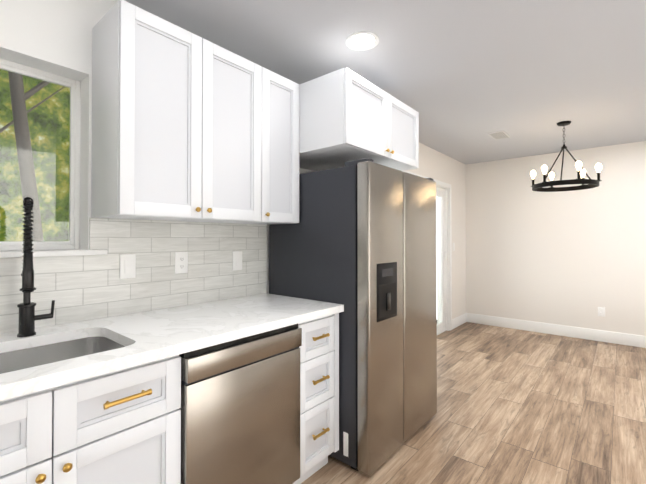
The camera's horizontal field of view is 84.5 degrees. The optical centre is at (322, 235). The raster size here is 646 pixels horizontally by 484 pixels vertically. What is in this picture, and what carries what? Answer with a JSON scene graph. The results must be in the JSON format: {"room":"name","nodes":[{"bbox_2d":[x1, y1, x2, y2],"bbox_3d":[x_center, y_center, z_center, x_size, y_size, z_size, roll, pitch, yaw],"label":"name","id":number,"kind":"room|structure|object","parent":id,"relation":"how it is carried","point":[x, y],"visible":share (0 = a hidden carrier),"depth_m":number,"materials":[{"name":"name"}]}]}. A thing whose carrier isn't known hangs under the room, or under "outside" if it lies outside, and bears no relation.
{"room":"kitchen","nodes":[
{"label":"kitchen","id":0,"kind":"room"},
{"bbox_2d":[0,0,465,334],"bbox_3d":[-0.283,0.085,2.650,0.202,2.440,7.960,0,-1,40],"label":"wall","id":1,"kind":"structure","parent":0,"point":[48,41],"depth_m":1.63,"materials":[{"name":"white painted drywall"}]},
{"bbox_2d":[0,218,266,332],"bbox_3d":[-1.207,0.147,1.429,0.010,0.462,2.562,0,-1,40],"label":"backsplash","id":2,"kind":"structure","parent":1,"relation":"attached to","point":[82,288],"depth_m":1.78,"materials":[{"name":"tile"}]},
{"bbox_2d":[120,254,135,278],"bbox_3d":[-0.945,0.148,1.725,0.010,0.117,0.072,0,-1,40],"label":"light switch","id":3,"kind":"object","parent":2,"relation":"attached to","point":[127,265],"visible":1,"depth_m":1.72,"materials":[{"name":"white plastic"}]},
{"bbox_2d":[175,252,187,273],"bbox_3d":[-0.769,0.146,1.937,0.008,0.117,0.072,0,-1,40],"label":"outlet","id":4,"kind":"object","parent":2,"relation":"attached to","point":[181,262],"visible":1,"depth_m":1.93,"materials":[{"name":"white plastic"}]},
{"bbox_2d":[233,251,241,269],"bbox_3d":[-0.531,0.156,2.219,0.010,0.117,0.072,0,-1,40],"label":"light switch","id":5,"kind":"object","parent":2,"relation":"attached to","point":[237,260],"visible":1,"depth_m":2.21,"materials":[{"name":"white plastic"}]},
{"bbox_2d":[91,0,298,224],"bbox_3d":[-0.590,-0.512,1.907,0.348,0.865,1.034,0,-1,40],"label":"upper cabinet","id":6,"kind":"object","parent":1,"relation":"attached to","point":[187,126],"visible":1,"depth_m":1.64,"materials":[{"name":"white wood"}]},
{"bbox_2d":[299,67,418,170],"bbox_3d":[0.179,-0.725,2.550,0.704,0.428,0.932,0,-1,40],"label":"upper cabinet","id":7,"kind":"object","parent":1,"relation":"attached to","point":[346,114],"visible":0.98,"depth_m":2.18,"materials":[{"name":"white wood"}]},
{"bbox_2d":[452,313,466,328],"bbox_3d":[2.011,1.259,5.257,0.014,0.140,0.600,0,-1,40],"label":"baseboard","id":8,"kind":"structure","parent":1,"relation":"attached to","point":[461,319],"depth_m":5.25,"materials":[{"name":"white wood"}]},
{"bbox_2d":[299,345,338,412],"bbox_3d":[-0.231,0.763,2.025,0.537,0.196,0.281,0,-1,40],"label":"drawer","id":9,"kind":"object","parent":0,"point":[319,369],"depth_m":1.85,"materials":[{"name":"white wood"}]},
{"bbox_2d":[0,293,343,400],"bbox_3d":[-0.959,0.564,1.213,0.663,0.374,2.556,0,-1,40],"label":"countertop","id":10,"kind":"structure","parent":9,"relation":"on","point":[46,357],"depth_m":1.41,"materials":[{"name":"white stone"}]},
{"bbox_2d":[17,197,54,336],"bbox_3d":[-1.070,0.118,1.335,0.151,0.518,0.125,0,-1,40],"label":"faucet","id":11,"kind":"object","parent":10,"relation":"on","point":[28,317],"visible":1,"depth_m":1.30,"materials":[{"name":"black metal"}]},
{"bbox_2d":[0,336,124,373],"bbox_3d":[-0.960,0.583,1.164,0.442,0.335,0.590,0,-1,40],"label":"sink basin","id":12,"kind":"object","parent":10,"relation":"in","point":[20,357],"depth_m":1.37,"materials":[{"name":"silver metal"}]},
{"bbox_2d":[124,0,645,164],"bbox_3d":[1.226,-1.197,1.397,4.140,0.100,7.960,0,-1,40],"label":"ceiling","id":13,"kind":"structure","parent":0,"point":[463,78],"depth_m":2.26,"materials":[{"name":"grey paint"}]},
{"bbox_2d":[346,32,378,50],"bbox_3d":[0.230,-1.136,2.083,0.194,0.008,0.194,0,-1,40],"label":"recessed light","id":14,"kind":"object","parent":13,"relation":"in","point":[360,41],"visible":1,"depth_m":2.08,"materials":[{"name":"white plastic"}]},
{"bbox_2d":[488,131,509,139],"bbox_3d":[1.967,-1.118,3.971,0.160,0.009,0.320,0,-1,40],"label":"ceiling vent","id":15,"kind":"object","parent":13,"relation":"in","point":[499,135],"visible":0.98,"depth_m":3.95,"materials":[{"name":"white metal"}]},
{"bbox_2d":[530,121,601,191],"bbox_3d":[2.399,-0.800,3.539,0.590,0.654,0.552,0,-1,40],"label":"chandelier","id":16,"kind":"object","parent":13,"relation":"hanging from","point":[591,183],"visible":1,"depth_m":3.50,"materials":[{"name":"black metal"}]},
{"bbox_2d":[301,322,645,483],"bbox_3d":[1.226,1.343,1.373,4.140,0.100,7.960,0,-1,40],"label":"floor","id":17,"kind":"structure","parent":0,"point":[516,406],"depth_m":2.55,"materials":[{"name":"brown wood"}]},
{"bbox_2d":[179,324,301,483],"bbox_3d":[-0.534,0.862,1.695,0.634,0.868,0.592,0,-1,40],"label":"dishwasher","id":18,"kind":"object","parent":17,"relation":"on","point":[240,411],"visible":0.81,"depth_m":1.46,"materials":[{"name":"grey metal"}]},
{"bbox_2d":[293,397,338,483],"bbox_3d":[-0.231,1.107,2.021,0.537,0.384,0.281,0,-1,40],"label":"drawer","id":19,"kind":"object","parent":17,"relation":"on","point":[319,427],"depth_m":1.87,"materials":[{"name":"white wood"}]},
{"bbox_2d":[269,158,436,475],"bbox_3d":[0.235,0.444,2.482,0.808,1.718,0.904,0,-1,40],"label":"refrigerator","id":20,"kind":"object","parent":17,"relation":"on","point":[358,241],"visible":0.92,"depth_m":2.07,"materials":[{"name":"grey metal"}]},
{"bbox_2d":[466,141,645,335],"bbox_3d":[3.794,0.100,4.315,3.970,2.440,0.170,0,-1,40],"label":"wall","id":21,"kind":"structure","parent":0,"point":[575,258],"depth_m":4.73,"materials":[{"name":"white paint"}]},
{"bbox_2d":[467,313,645,347],"bbox_3d":[3.661,1.250,4.293,3.780,0.140,0.018,0,-1,40],"label":"baseboard","id":22,"kind":"structure","parent":21,"relation":"attached to","point":[600,335],"depth_m":4.70,"materials":[{"name":"white wood"}]},
{"bbox_2d":[598,307,604,316],"bbox_3d":[3.483,0.952,4.451,0.072,0.116,0.008,0,-1,40],"label":"outlet","id":23,"kind":"object","parent":21,"relation":"attached to","point":[601,311],"visible":1,"depth_m":4.45,"materials":[{"name":"white plastic"}]},
{"label":"outside","id":24,"kind":"structure","parent":0,"visible":0},
{"bbox_2d":[0,69,69,241],"bbox_3d":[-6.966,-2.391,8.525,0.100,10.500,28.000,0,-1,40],"label":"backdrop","id":25,"kind":"structure","parent":24,"point":[44,123],"depth_m":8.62,"materials":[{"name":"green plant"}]},
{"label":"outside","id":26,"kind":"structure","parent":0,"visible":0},
{"bbox_2d":[0,71,64,240],"bbox_3d":[-4.234,-1.711,5.910,2.855,8.511,7.121,0,-1,40],"label":"tree","id":27,"kind":"object","parent":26,"point":[21,99],"depth_m":4.56,"materials":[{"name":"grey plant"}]},
{"bbox_2d":[436,196,436,290],"bbox_3d":[2.601,-0.145,7.993,0.020,4.000,10.490,0,-1,40],"label":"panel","id":28,"kind":"object","parent":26,"point":[436,243],"depth_m":7.87,"materials":[{"name":"white"}]}
]}

